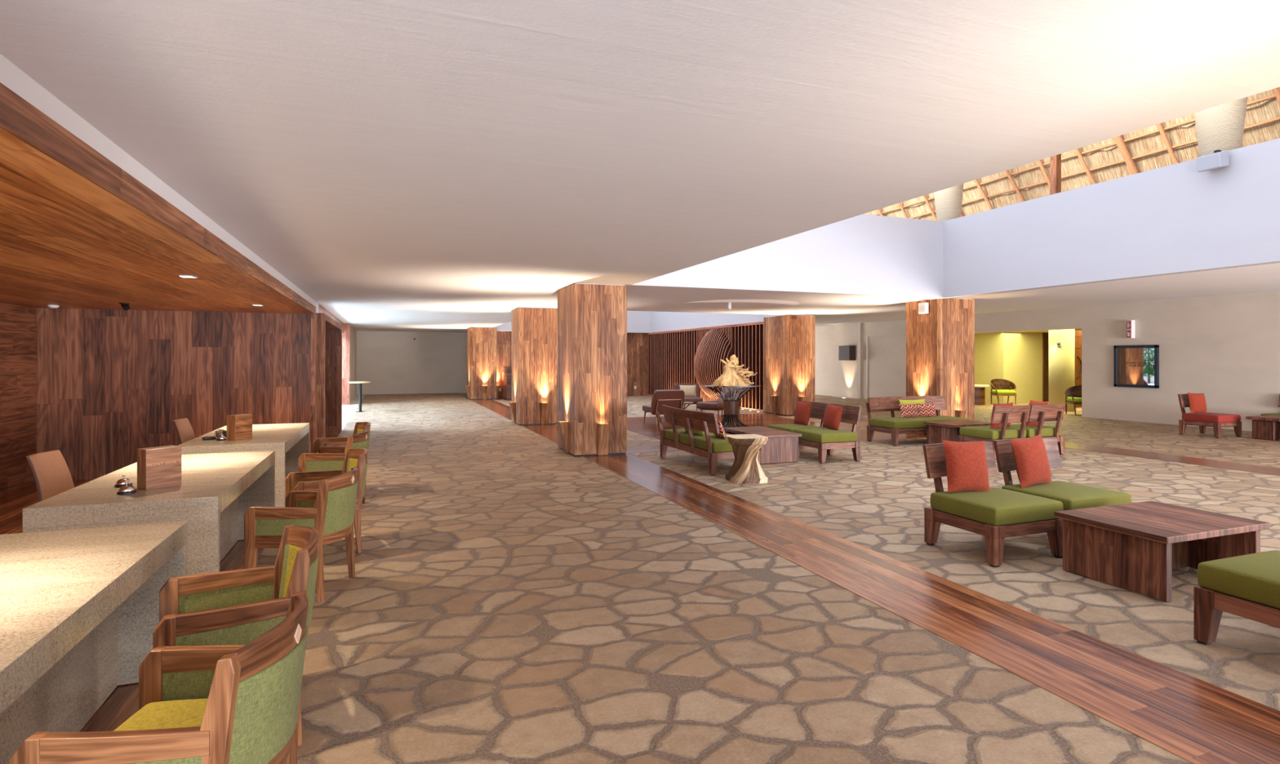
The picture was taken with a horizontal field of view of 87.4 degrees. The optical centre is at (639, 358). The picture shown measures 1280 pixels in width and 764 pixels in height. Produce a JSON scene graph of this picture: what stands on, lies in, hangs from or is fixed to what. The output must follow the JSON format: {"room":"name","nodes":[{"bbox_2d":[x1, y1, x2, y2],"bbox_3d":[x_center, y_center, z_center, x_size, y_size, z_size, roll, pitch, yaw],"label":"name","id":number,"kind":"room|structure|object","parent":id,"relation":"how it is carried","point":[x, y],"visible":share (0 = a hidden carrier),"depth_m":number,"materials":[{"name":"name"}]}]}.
{"room":"hotel lobby","nodes":[
{"label":"hotel lobby","id":0,"kind":"room"},
{"bbox_2d":[0,302,36,494],"bbox_3d":[-5.377,0.455,2.019,0.350,2.190,13.560,0,0,-21],"label":"wall","id":1,"kind":"structure","parent":0,"point":[18,323],"depth_m":7.97,"materials":[{"name":"brown wood"}]},
{"bbox_2d":[0,128,313,314],"bbox_3d":[-3.866,-0.690,2.618,3.400,0.100,13.620,0,0,-21],"label":"ceiling","id":2,"kind":"structure","parent":0,"point":[67,242],"depth_m":4.16,"materials":[{"name":"brown wood"}]},
{"bbox_2d":[0,53,318,312],"bbox_3d":[-3.119,-1.120,3.956,0.200,0.760,22.600,0,0,-21],"label":"wall","id":3,"kind":"structure","parent":0,"point":[11,77],"depth_m":3.66,"materials":[{"name":"paint"}]},
{"bbox_2d":[318,303,343,333],"bbox_3d":[-8.649,-1.185,18.522,0.320,0.630,8.560,0,0,-21],"label":"trim","id":4,"kind":"structure","parent":3,"relation":"attached to","point":[321,309],"depth_m":17.20,"materials":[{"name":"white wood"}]},
{"bbox_2d":[36,307,316,479],"bbox_3d":[-6.267,0.455,9.045,3.420,2.190,0.220,0,0,-21],"label":"wall","id":5,"kind":"structure","parent":0,"point":[112,384],"depth_m":8.87,"materials":[{"name":"brown wood"}]},
{"bbox_2d":[0,82,315,314],"bbox_3d":[-2.265,-0.690,3.219,0.020,0.110,13.620,0,0,-21],"label":"trim","id":6,"kind":"structure","parent":5,"relation":"attached to","point":[19,117],"depth_m":2.51,"materials":[{"name":"brown wood"}]},
{"bbox_2d":[315,312,325,438],"bbox_3d":[-6.151,0.415,10.199,2.450,2.270,0.180,0,0,-21],"label":"wall","id":7,"kind":"structure","parent":0,"point":[321,317],"depth_m":10.53,"materials":[{"name":"brown wood"}]},
{"bbox_2d":[325,314,341,329],"bbox_3d":[-6.850,-0.670,12.062,2.450,0.100,3.800,0,0,-21],"label":"ceiling","id":8,"kind":"structure","parent":0,"point":[331,324],"depth_m":12.65,"materials":[{"name":"brown wood"}]},
{"bbox_2d":[325,325,342,431],"bbox_3d":[-7.560,0.415,13.954,2.450,2.270,0.240,0,0,-21],"label":"wall","id":9,"kind":"structure","parent":0,"point":[333,337],"depth_m":14.22,"materials":[{"name":"brown wood"}]},
{"bbox_2d":[350,325,356,401],"bbox_3d":[-11.266,0.025,25.893,0.300,3.050,6.600,0,0,-21],"label":"wall","id":10,"kind":"structure","parent":0,"point":[353,332],"depth_m":25.42,"materials":[{"name":"beige paint"}]},
{"bbox_2d":[342,323,350,404],"bbox_3d":[-10.106,0.025,22.675,0.510,3.050,0.240,0,0,-21],"label":"trim","id":11,"kind":"structure","parent":10,"relation":"attached to","point":[346,335],"depth_m":22.62,"materials":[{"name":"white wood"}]},
{"bbox_2d":[353,345,356,397],"bbox_3d":[-11.742,0.500,27.583,0.035,2.100,2.100,0,0,-21],"label":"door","id":12,"kind":"structure","parent":10,"relation":"in","point":[354,346],"depth_m":26.93,"materials":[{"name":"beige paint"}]},
{"bbox_2d":[356,331,466,395],"bbox_3d":[-3.595,-0.050,32.349,19.200,3.200,0.300,0,0,-21],"label":"wall","id":13,"kind":"structure","parent":0,"point":[394,362],"depth_m":29.72,"materials":[{"name":"beige paint"}]},
{"bbox_2d":[493,311,650,333],"bbox_3d":[-2.740,-1.890,26.769,6.720,1.620,0.250,0,0,-21],"label":"wall","id":14,"kind":"structure","parent":0,"point":[637,322],"depth_m":27.61,"materials":[{"name":"white paint"}]},
{"bbox_2d":[496,330,648,399],"bbox_3d":[-2.584,0.235,27.094,6.400,2.630,0.250,0,0,-21],"label":"wall","id":15,"kind":"structure","parent":0,"point":[637,343],"depth_m":27.81,"materials":[{"name":"brown wood"}]},
{"bbox_2d":[0,0,1279,332],"bbox_3d":[2.821,-1.455,15.211,18.830,0.510,39.500,0,0,-21],"label":"ceiling","id":16,"kind":"structure","parent":0,"point":[412,166],"depth_m":3.31,"materials":[{"name":"paint"}]},
{"bbox_2d":[933,183,964,221],"bbox_3d":[6.418,-2.930,13.922,0.720,3.000,0.720,0,0,-21],"label":"column","id":17,"kind":"structure","parent":16,"relation":"attached to","point":[948,202],"depth_m":13.71,"materials":[{"name":"beige paint"}]},
{"bbox_2d":[1049,153,1061,195],"bbox_3d":[7.523,-3.030,12.116,0.120,3.200,0.120,0,0,-21],"label":"post","id":18,"kind":"object","parent":16,"relation":"on","point":[1055,161],"visible":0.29,"depth_m":12.07,"materials":[{"name":"brown wood"}]},
{"bbox_2d":[1194,97,1247,156],"bbox_3d":[8.161,-2.930,9.418,0.720,3.000,0.720,0,0,-21],"label":"column","id":19,"kind":"structure","parent":16,"relation":"on","point":[1220,127],"depth_m":9.22,"materials":[{"name":"beige paint"}]},
{"bbox_2d":[0,392,1279,763],"bbox_3d":[2.747,1.599,15.450,44.000,0.103,41.000,0,0,-21],"label":"floor","id":20,"kind":"structure","parent":0,"point":[513,597],"depth_m":4.05,"materials":[{"name":"stone"}]},
{"bbox_2d":[26,449,74,502],"bbox_3d":[-3.829,1.096,4.632,0.561,0.907,0.455,0,0,-15],"label":"office chair","id":21,"kind":"object","parent":20,"relation":"on","point":[50,469],"visible":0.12,"depth_m":4.57,"materials":[{"name":"beige leather"}]},
{"bbox_2d":[0,520,187,763],"bbox_3d":[-2.286,1.173,2.165,0.900,0.745,2.100,0,0,-21],"label":"reception desk","id":22,"kind":"object","parent":20,"relation":"on","point":[79,608],"visible":0.73,"depth_m":2.62,"materials":[{"name":"beige stone"}]},
{"bbox_2d":[22,450,275,575],"bbox_3d":[-3.240,1.173,4.707,0.900,0.745,2.090,0,0,-21],"label":"reception desk","id":23,"kind":"object","parent":20,"relation":"on","point":[215,491],"visible":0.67,"depth_m":3.92,"materials":[{"name":"beige stone"}]},
{"bbox_2d":[116,481,136,494],"bbox_3d":[-3.053,0.766,3.981,0.094,0.068,0.094,0,0,-21],"label":"bell","id":24,"kind":"object","parent":23,"relation":"on","point":[127,489],"visible":1,"depth_m":3.96,"materials":[{"name":"silver metal"}]},
{"bbox_2d":[137,444,181,489],"bbox_3d":[-3.008,0.677,4.191,0.111,0.245,0.200,0,0,29],"label":"sign","id":25,"kind":"object","parent":23,"relation":"on","point":[157,467],"visible":1,"depth_m":4.14,"materials":[{"name":"brown wood"}]},
{"bbox_2d":[9,591,308,763],"bbox_3d":[-1.294,1.153,1.948,0.577,0.793,0.546,0,0,-7],"label":"armchair","id":26,"kind":"object","parent":20,"relation":"on","point":[222,704],"visible":1,"depth_m":1.83,"materials":[{"name":"brown wood"}]},
{"bbox_2d":[113,698,207,731],"bbox_3d":[-1.360,1.133,1.940,0.408,0.115,0.479,0,0,-7],"label":"seat cushion","id":27,"kind":"object","parent":26,"relation":"on","point":[153,713],"depth_m":2.03,"materials":[{"name":"yellow fabric"}]},
{"bbox_2d":[172,417,195,444],"bbox_3d":[-4.641,1.096,7.168,0.561,0.907,0.455,0,0,-15],"label":"office chair","id":28,"kind":"object","parent":20,"relation":"on","point":[183,427],"visible":0.07,"depth_m":7.12,"materials":[{"name":"beige leather"}]},
{"bbox_2d":[152,524,319,746],"bbox_3d":[-1.657,1.153,2.787,0.577,0.793,0.546,0,0,-34],"label":"armchair","id":29,"kind":"object","parent":20,"relation":"on","point":[239,606],"visible":0.59,"depth_m":2.81,"materials":[{"name":"green fabric"}]},
{"bbox_2d":[177,422,309,506],"bbox_3d":[-4.185,1.173,7.225,0.900,0.745,2.130,0,0,-21],"label":"reception desk","id":30,"kind":"object","parent":20,"relation":"on","point":[289,442],"visible":0.33,"depth_m":6.50,"materials":[{"name":"beige stone"}]},
{"bbox_2d":[226,413,252,440],"bbox_3d":[-3.972,0.677,6.641,0.110,0.245,0.200,0,0,15],"label":"sign","id":31,"kind":"object","parent":30,"relation":"on","point":[239,427],"visible":1,"depth_m":6.58,"materials":[{"name":"brown wood"}]},
{"bbox_2d":[244,466,359,602],"bbox_3d":[-2.220,1.153,4.511,0.577,0.793,0.546,0,0,-1],"label":"armchair","id":32,"kind":"object","parent":20,"relation":"on","point":[330,510],"visible":0.79,"depth_m":4.26,"materials":[{"name":"green fabric"}]},
{"bbox_2d":[284,448,368,553],"bbox_3d":[-2.529,1.153,5.451,0.577,0.793,0.546,0,0,-35],"label":"armchair","id":33,"kind":"object","parent":20,"relation":"on","point":[357,457],"visible":0.34,"depth_m":5.49,"materials":[{"name":"green fabric"}]},
{"bbox_2d":[298,430,368,503],"bbox_3d":[-3.134,1.153,6.949,0.577,0.793,0.546,0,0,-6],"label":"armchair","id":34,"kind":"object","parent":20,"relation":"on","point":[326,458],"visible":0.49,"depth_m":6.70,"materials":[{"name":"green fabric"}]},
{"bbox_2d":[312,422,370,493],"bbox_3d":[-3.469,1.153,7.843,0.577,0.793,0.546,0,0,-35],"label":"armchair","id":35,"kind":"object","parent":20,"relation":"on","point":[359,427],"visible":0.21,"depth_m":7.90,"materials":[{"name":"wood"}]},
{"bbox_2d":[348,381,370,412],"bbox_3d":[-8.198,1.110,19.567,0.600,0.880,0.600,0,0,-21],"label":"bar table","id":36,"kind":"object","parent":20,"relation":"on","point":[360,383],"visible":1,"depth_m":19.54,"materials":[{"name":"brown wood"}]},
{"bbox_2d":[502,366,511,400],"bbox_3d":[-4.663,0.925,25.561,1.030,1.250,1.060,0,0,-21],"label":"cabinet","id":37,"kind":"object","parent":20,"relation":"on","point":[507,371],"visible":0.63,"depth_m":24.95,"materials":[{"name":"brown wood"}]},
{"bbox_2d":[673,383,702,410],"bbox_3d":[1.419,1.141,19.671,0.780,0.822,0.918,0,0,-5],"label":"leather armchair","id":38,"kind":"object","parent":20,"relation":"on","point":[695,399],"visible":0.33,"depth_m":19.89,"materials":[{"name":"brown leather"}]},
{"bbox_2d":[679,385,696,396],"bbox_3d":[1.414,0.950,19.746,0.500,0.349,0.165,0,0,-5],"label":"throw pillow","id":39,"kind":"object","parent":38,"relation":"on","point":[689,390],"visible":0.8,"depth_m":19.70,"materials":[{"name":"beige fabric"}]},
{"bbox_2d":[646,321,764,413],"bbox_3d":[1.884,0.235,23.618,0.755,2.629,9.300,0,0,-21],"label":"slatted screen","id":40,"kind":"object","parent":20,"relation":"on","point":[686,356],"visible":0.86,"depth_m":22.24,"materials":[{"name":"brown wood"}]},
{"bbox_2d":[656,404,759,475],"bbox_3d":[0.937,1.137,9.815,0.829,0.825,1.800,0,0,-21],"label":"sofa","id":41,"kind":"object","parent":20,"relation":"on","point":[710,446],"visible":0.65,"depth_m":9.37,"materials":[{"name":"brown wood"}]},
{"bbox_2d":[663,428,733,452],"bbox_3d":[0.997,1.173,9.838,0.692,0.151,1.776,0,0,-21],"label":"seat cushion","id":42,"kind":"object","parent":41,"relation":"on","point":[717,444],"depth_m":9.42,"materials":[{"name":"green fabric"}]},
{"bbox_2d":[626,413,791,422],"bbox_3d":[0.849,1.558,17.462,6.540,0.024,1.100,0,0,-21],"label":"trim","id":43,"kind":"structure","parent":20,"relation":"on","point":[756,415],"depth_m":17.89,"materials":[{"name":"brown wood"}]},
{"bbox_2d":[696,386,745,417],"bbox_3d":[2.212,1.124,18.106,0.696,0.854,1.408,0,0,41],"label":"armchair","id":44,"kind":"object","parent":43,"relation":"on","point":[717,405],"visible":0.48,"depth_m":17.73,"materials":[{"name":"brown leather"}]},
{"bbox_2d":[724,434,768,484],"bbox_3d":[1.356,1.270,8.541,0.485,0.560,0.485,0,0,-9],"label":"stool","id":45,"kind":"object","parent":20,"relation":"on","point":[746,468],"visible":1,"depth_m":8.38,"materials":[{"name":"brown wood"}]},
{"bbox_2d":[626,416,890,439],"bbox_3d":[2.152,1.558,15.013,4.860,0.024,4.400,0,0,-21],"label":"trim","id":46,"kind":"structure","parent":20,"relation":"on","point":[650,428],"depth_m":15.67,"materials":[{"name":"brown wood"}]},
{"bbox_2d":[642,389,684,425],"bbox_3d":[0.558,1.141,16.102,0.800,0.822,0.918,0,0,-21],"label":"leather armchair","id":47,"kind":"object","parent":46,"relation":"on","point":[674,398],"visible":0.66,"depth_m":15.74,"materials":[{"name":"brown leather"}]},
{"bbox_2d":[701,384,760,427],"bbox_3d":[2.074,1.079,15.251,1.338,0.942,1.338,0,0,5],"label":"table","id":48,"kind":"object","parent":46,"relation":"on","point":[731,407],"visible":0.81,"depth_m":15.11,"materials":[{"name":"black metal"}]},
{"bbox_2d":[711,354,757,386],"bbox_3d":[2.149,0.269,15.282,1.043,0.731,0.740,0,0,-21],"label":"driftwood sculpture","id":49,"kind":"object","parent":48,"relation":"on","point":[731,375],"visible":1,"depth_m":15.14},
{"bbox_2d":[723,426,801,463],"bbox_3d":[1.876,1.331,10.456,0.707,0.422,1.230,0,0,-21],"label":"coffee table","id":50,"kind":"object","parent":20,"relation":"on","point":[781,446],"visible":0.62,"depth_m":9.97,"materials":[{"name":"brown wood"}]},
{"bbox_2d":[626,433,926,453],"bbox_3d":[3.121,1.558,12.616,7.390,0.024,0.770,0,0,-21],"label":"trim","id":51,"kind":"structure","parent":20,"relation":"on","point":[642,449],"depth_m":12.82,"materials":[{"name":"brown wood"}]},
{"bbox_2d":[906,298,974,434],"bbox_3d":[6.222,0.165,13.902,0.900,2.770,0.940,0,0,-21],"label":"pillar","id":52,"kind":"structure","parent":51,"relation":"on","point":[940,342],"depth_m":13.53,"materials":[{"name":"brown wood"}]},
{"bbox_2d":[764,314,814,416],"bbox_3d":[4.184,0.175,18.820,0.900,2.750,1.200,0,0,-21],"label":"pillar","id":53,"kind":"structure","parent":20,"relation":"on","point":[788,343],"depth_m":18.32,"materials":[{"name":"brown wood"}]},
{"bbox_2d":[767,400,829,454],"bbox_3d":[2.635,1.137,11.093,0.789,0.825,0.740,0,0,-21],"label":"lounge chair","id":54,"kind":"object","parent":20,"relation":"on","point":[818,409],"visible":0.27,"depth_m":11.03,"materials":[{"name":"brown wood"}]},
{"bbox_2d":[767,423,824,432],"bbox_3d":[2.575,1.173,11.070,0.652,0.151,0.716,0,0,-21],"label":"seat cushion","id":55,"kind":"object","parent":54,"relation":"on","point":[787,427],"depth_m":10.90,"materials":[{"name":"green fabric"}]},
{"bbox_2d":[794,400,811,426],"bbox_3d":[2.720,0.908,11.189,0.170,0.392,0.400,0,0,-21],"label":"throw pillow","id":56,"kind":"object","parent":54,"relation":"on","point":[802,412],"visible":1,"depth_m":11.09,"materials":[{"name":"red fabric"}]},
{"bbox_2d":[794,404,862,463],"bbox_3d":[2.916,1.137,10.344,0.789,0.825,0.740,0,0,-21],"label":"lounge chair","id":57,"kind":"object","parent":20,"relation":"on","point":[825,440],"visible":0.82,"depth_m":10.09,"materials":[{"name":"fabric"}]},
{"bbox_2d":[794,428,857,443],"bbox_3d":[2.856,1.173,10.321,0.652,0.151,0.716,0,0,-21],"label":"seat cushion","id":58,"kind":"object","parent":57,"relation":"on","point":[808,435],"depth_m":10.06,"materials":[{"name":"green fabric"}]},
{"bbox_2d":[822,403,843,430],"bbox_3d":[3.001,0.908,10.440,0.170,0.415,0.423,0,0,-21],"label":"throw pillow","id":59,"kind":"object","parent":57,"relation":"on","point":[833,414],"visible":1,"depth_m":10.35,"materials":[{"name":"red fabric"}]},
{"bbox_2d":[456,392,1279,763],"bbox_3d":[-1.383,1.558,12.992,0.780,0.024,37.300,0,0,-21],"label":"wood floor strip","id":60,"kind":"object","parent":20,"relation":"on","point":[1197,721],"depth_m":3.67,"materials":[{"name":"brown wood"}]},
{"bbox_2d":[466,327,496,399],"bbox_3d":[-6.116,0.175,25.876,0.970,2.750,1.150,0,0,-21],"label":"pillar","id":61,"kind":"structure","parent":60,"relation":"on","point":[481,341],"depth_m":25.35,"materials":[{"name":"brown wood"}]},
{"bbox_2d":[511,306,557,425],"bbox_3d":[-2.499,0.175,16.152,1.030,2.750,1.000,0,0,-21],"label":"pillar","id":62,"kind":"structure","parent":60,"relation":"on","point":[534,330],"depth_m":15.68,"materials":[{"name":"brown wood"}]},
{"bbox_2d":[541,402,549,424],"bbox_3d":[-2.220,1.285,15.648,0.170,0.510,0.140,0,0,-21],"label":"wall sconce","id":63,"kind":"object","parent":62,"relation":"attached to","point":[544,406],"visible":1,"depth_m":15.63,"materials":[{"name":"brown wood"}]},
{"bbox_2d":[557,283,626,457],"bbox_3d":[-0.821,0.175,11.238,0.880,2.750,1.140,0,0,-21],"label":"pillar","id":64,"kind":"structure","parent":60,"relation":"on","point":[592,318],"depth_m":10.74,"materials":[{"name":"brown wood"}]},
{"bbox_2d":[557,421,568,453],"bbox_3d":[-1.266,1.285,10.975,0.140,0.510,0.170,0,0,-21],"label":"wall sconce","id":65,"kind":"object","parent":64,"relation":"attached to","point":[562,425],"visible":1,"depth_m":10.91,"materials":[{"name":"brown wood"}]},
{"bbox_2d":[597,422,609,455],"bbox_3d":[-0.577,1.285,10.646,0.170,0.510,0.140,0,0,-21],"label":"wall sconce","id":66,"kind":"object","parent":64,"relation":"attached to","point":[603,429],"visible":1,"depth_m":10.64,"materials":[{"name":"brown wood"}]},
{"bbox_2d":[866,395,970,445],"bbox_3d":[5.213,1.137,12.578,1.800,0.825,0.829,0,0,-21],"label":"sofa","id":67,"kind":"object","parent":20,"relation":"on","point":[895,426],"visible":0.7,"depth_m":12.48,"materials":[{"name":"brown wood"}]},
{"bbox_2d":[898,403,919,417],"bbox_3d":[5.037,0.973,12.529,0.440,0.262,0.136,0,0,-25],"label":"throw pillow","id":68,"kind":"object","parent":67,"relation":"on","point":[907,411],"visible":1,"depth_m":12.47,"materials":[{"name":"fabric"}]},
{"bbox_2d":[869,415,970,428],"bbox_3d":[5.236,1.173,12.518,1.776,0.151,0.692,0,0,-21],"label":"seat cushion","id":69,"kind":"object","parent":67,"relation":"on","point":[893,422],"depth_m":12.20,"materials":[{"name":"green fabric"}]},
{"bbox_2d":[916,403,937,417],"bbox_3d":[5.433,0.973,12.688,0.400,0.262,0.136,0,0,-13],"label":"throw pillow","id":70,"kind":"object","parent":67,"relation":"on","point":[926,410],"visible":1,"depth_m":12.64,"materials":[{"name":"fabric"}]},
{"bbox_2d":[924,419,990,444],"bbox_3d":[5.640,1.331,11.783,0.995,0.422,0.684,0,0,-21],"label":"coffee table","id":71,"kind":"object","parent":20,"relation":"on","point":[937,432],"visible":0.56,"depth_m":11.64,"materials":[{"name":"brown wood"}]},
{"bbox_2d":[974,384,989,404],"bbox_3d":[11.372,1.215,22.692,0.840,0.670,0.840,0,0,-21],"label":"round table","id":72,"kind":"object","parent":20,"relation":"on","point":[980,389],"visible":0.66,"depth_m":22.42,"materials":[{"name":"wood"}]},
{"bbox_2d":[922,441,1063,567],"bbox_3d":[2.838,1.137,5.460,0.740,0.825,0.789,0,0,-21],"label":"lounge chair","id":73,"kind":"object","parent":20,"relation":"on","point":[997,514],"visible":0.92,"depth_m":5.20,"materials":[{"name":"fabric"}]},
{"bbox_2d":[942,440,990,492],"bbox_3d":[2.719,0.893,5.571,0.451,0.442,0.172,0,0,-17],"label":"throw pillow","id":74,"kind":"object","parent":73,"relation":"on","point":[966,463],"visible":0.99,"depth_m":5.51,"materials":[{"name":"red fabric"}]},
{"bbox_2d":[929,487,1063,525],"bbox_3d":[2.860,1.173,5.399,0.716,0.151,0.652,0,0,-21],"label":"seat cushion","id":75,"kind":"object","parent":73,"relation":"on","point":[996,506],"depth_m":5.18,"materials":[{"name":"green fabric"}]},
{"bbox_2d":[958,404,1031,459],"bbox_3d":[5.685,1.137,10.695,0.740,0.825,0.789,0,0,-21],"label":"lounge chair","id":76,"kind":"object","parent":20,"relation":"on","point":[1003,415],"visible":0.78,"depth_m":10.43,"materials":[{"name":"brown wood"}]},
{"bbox_2d":[959,425,1026,439],"bbox_3d":[5.662,1.173,10.755,0.716,0.151,0.652,0,0,-21],"label":"seat cushion","id":77,"kind":"object","parent":76,"relation":"on","point":[971,432],"depth_m":10.52,"materials":[{"name":"green fabric"}]},
{"bbox_2d":[990,378,1016,404],"bbox_3d":[12.382,1.121,22.859,0.779,0.862,0.706,0,0,4],"label":"tub chair","id":78,"kind":"object","parent":20,"relation":"on","point":[996,384],"visible":0.99,"depth_m":22.93,"materials":[{"name":"green fabric"}]},
{"bbox_2d":[1009,404,1065,454],"bbox_3d":[6.406,1.137,10.965,0.740,0.825,0.789,0,0,-21],"label":"lounge chair","id":79,"kind":"object","parent":20,"relation":"on","point":[1051,412],"visible":0.59,"depth_m":10.68,"materials":[{"name":"brown wood"}]},
{"bbox_2d":[1009,424,1061,437],"bbox_3d":[6.383,1.173,11.026,0.716,0.151,0.652,0,0,-21],"label":"seat cushion","id":80,"kind":"object","parent":79,"relation":"on","point":[1031,431],"depth_m":10.74,"materials":[{"name":"green fabric"}]},
{"bbox_2d":[1048,328,1075,411],"bbox_3d":[12.596,0.300,20.001,0.660,2.500,0.660,0,0,-21],"label":"round column","id":81,"kind":"structure","parent":20,"relation":"on","point":[1061,358],"depth_m":19.74,"materials":[{"name":"yellow paint"}]},
{"bbox_2d":[993,437,1131,511],"bbox_3d":[3.594,1.137,5.765,0.740,0.825,0.789,0,0,-21],"label":"lounge chair","id":82,"kind":"object","parent":20,"relation":"on","point":[1073,495],"visible":0.38,"depth_m":5.67,"materials":[{"name":"fabric"}]},
{"bbox_2d":[1010,434,1052,488],"bbox_3d":[3.426,0.893,5.858,0.451,0.442,0.172,0,0,-27],"label":"throw pillow","id":83,"kind":"object","parent":82,"relation":"on","point":[1031,461],"visible":1,"depth_m":5.78,"materials":[{"name":"red fabric"}]},
{"bbox_2d":[1001,480,1131,511],"bbox_3d":[3.616,1.173,5.704,0.716,0.151,0.652,0,0,-21],"label":"seat cushion","id":84,"kind":"object","parent":82,"relation":"on","point":[1073,495],"depth_m":5.50,"materials":[{"name":"green fabric"}]},
{"bbox_2d":[859,416,1279,475],"bbox_3d":[8.954,1.558,8.701,0.780,0.024,22.000,0,0,-21],"label":"trim","id":85,"kind":"structure","parent":20,"relation":"on","point":[1166,457],"depth_m":10.33,"materials":[{"name":"brown wood"}]},
{"bbox_2d":[1064,384,1081,415],"bbox_3d":[12.211,1.121,18.469,0.779,0.862,0.705,0,0,9],"label":"tub chair","id":86,"kind":"object","parent":20,"relation":"on","point":[1073,393],"visible":0.5,"depth_m":18.33,"materials":[{"name":"wood"}]},
{"bbox_2d":[1075,330,1081,407],"bbox_3d":[14.234,0.325,21.412,1.300,2.450,0.128,0,0,-21],"label":"door","id":87,"kind":"structure","parent":20,"relation":"on","point":[1077,333],"depth_m":21.31,"materials":[{"name":"brown wood"}]},
{"bbox_2d":[1054,501,1269,601],"bbox_3d":[3.673,1.331,4.743,1.070,0.422,0.760,0,0,-21],"label":"coffee table","id":88,"kind":"object","parent":20,"relation":"on","point":[1135,547],"visible":0.93,"depth_m":4.62,"materials":[{"name":"brown wood"}]},
{"bbox_2d":[1177,393,1241,438],"bbox_3d":[11.475,1.137,13.540,0.740,0.825,0.789,0,0,-21],"label":"lounge chair","id":89,"kind":"object","parent":20,"relation":"on","point":[1216,420],"visible":0.91,"depth_m":13.30,"materials":[{"name":"fabric"}]},
{"bbox_2d":[1187,392,1207,413],"bbox_3d":[11.357,0.898,13.639,0.440,0.432,0.171,0,0,-13],"label":"throw pillow","id":90,"kind":"object","parent":89,"relation":"on","point":[1197,402],"visible":1,"depth_m":13.58,"materials":[{"name":"red fabric"}]},
{"bbox_2d":[1182,412,1240,422],"bbox_3d":[11.497,1.173,13.479,0.716,0.151,0.652,0,0,-21],"label":"seat cushion","id":91,"kind":"object","parent":89,"relation":"on","point":[1197,417],"depth_m":13.28,"materials":[{"name":"red fabric"}]},
{"bbox_2d":[1193,550,1279,644],"bbox_3d":[3.519,1.137,3.430,0.740,0.825,0.789,0,0,-21],"label":"lounge chair","id":92,"kind":"object","parent":20,"relation":"on","point":[1247,586],"visible":1,"depth_m":3.55,"materials":[{"name":"fabric"}]},
{"bbox_2d":[1196,550,1279,608],"bbox_3d":[3.496,1.173,3.491,0.716,0.151,0.652,0,0,-21],"label":"seat cushion","id":93,"kind":"object","parent":92,"relation":"on","point":[1253,580],"depth_m":3.52,"materials":[{"name":"green fabric"}]},
{"bbox_2d":[1245,415,1279,440],"bbox_3d":[12.327,1.335,12.690,0.800,0.430,1.000,0,0,-21],"label":"coffee table","id":94,"kind":"object","parent":20,"relation":"on","point":[1264,427],"visible":1,"depth_m":12.78,"materials":[{"name":"brown wood"}]},
{"bbox_2d":[650,311,796,333],"bbox_3d":[2.318,-1.890,23.140,0.200,1.620,10.600,0,0,-21],"label":"wall","id":95,"kind":"structure","parent":0,"point":[660,321],"depth_m":23.81,"materials":[{"name":"white paint"}]},
{"bbox_2d":[632,213,942,297],"bbox_3d":[2.798,-1.950,12.083,6.770,1.499,0.220,0,0,-21],"label":"wall","id":96,"kind":"structure","parent":0,"point":[864,254],"depth_m":12.32,"materials":[{"name":"white paint"}]},
{"bbox_2d":[814,319,906,399],"bbox_3d":[7.505,0.075,28.985,0.220,2.950,13.800,0,0,-21],"label":"wall","id":97,"kind":"structure","parent":0,"point":[850,378],"depth_m":26.27,"materials":[{"name":"beige paint"}]},
{"bbox_2d":[838,345,855,360],"bbox_3d":[8.182,-0.230,26.440,0.300,0.580,0.660,0,0,-21],"label":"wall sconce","id":98,"kind":"object","parent":97,"relation":"attached to","point":[845,352],"visible":1,"depth_m":26.21,"materials":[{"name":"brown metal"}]},
{"bbox_2d":[974,332,1042,402],"bbox_3d":[13.442,0.250,24.804,7.400,2.600,1.800,0,0,-21],"label":"wall","id":99,"kind":"structure","parent":0,"point":[1016,357],"depth_m":24.02,"materials":[{"name":"yellow paint"}]},
{"bbox_2d":[1042,332,1048,401],"bbox_3d":[14.747,0.300,24.386,0.350,2.500,0.200,0,0,-21],"label":"trim","id":100,"kind":"structure","parent":99,"relation":"attached to","point":[1045,335],"depth_m":24.27,"materials":[{"name":"brown wood"}]},
{"bbox_2d":[814,291,1279,431],"bbox_3d":[11.946,-0.050,17.834,0.300,3.200,38.000,0,0,-21],"label":"wall","id":101,"kind":"structure","parent":0,"point":[1224,348],"depth_m":15.95,"materials":[{"name":"beige paint"}]},
{"bbox_2d":[1126,320,1134,338],"bbox_3d":[12.172,-0.735,16.608,0.137,0.450,0.125,0,0,-21],"label":"fire sign","id":102,"kind":"object","parent":101,"relation":"attached to","point":[1130,323],"visible":1,"depth_m":16.56,"materials":[{"name":"white"}]},
{"bbox_2d":[1113,344,1159,388],"bbox_3d":[12.235,0.185,16.522,0.080,1.040,1.030,0,0,-21],"label":"window","id":103,"kind":"structure","parent":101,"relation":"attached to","point":[1134,366],"depth_m":16.49,"materials":[{"name":"black glass"}]},
{"bbox_2d":[865,86,1279,220],"bbox_3d":[7.371,-5.250,13.981,4.003,4.894,29.001,0,0,-21],"label":"thatched roof","id":104,"kind":"structure","parent":0,"point":[1174,141],"depth_m":12.93,"materials":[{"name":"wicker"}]},
{"bbox_2d":[937,137,1279,298],"bbox_3d":[8.951,-1.948,5.463,0.200,1.503,16.940,0,0,-21],"label":"wall","id":105,"kind":"structure","parent":0,"point":[1175,219],"depth_m":9.87,"materials":[{"name":"white paint"}]},
{"bbox_2d":[1195,149,1228,172],"bbox_3d":[7.486,-2.595,8.737,0.242,0.269,0.274,0,0,-21],"label":"floodlight","id":106,"kind":"object","parent":105,"relation":"attached to","point":[1219,159],"visible":1,"depth_m":8.66,"materials":[{"name":"grey plastic"}]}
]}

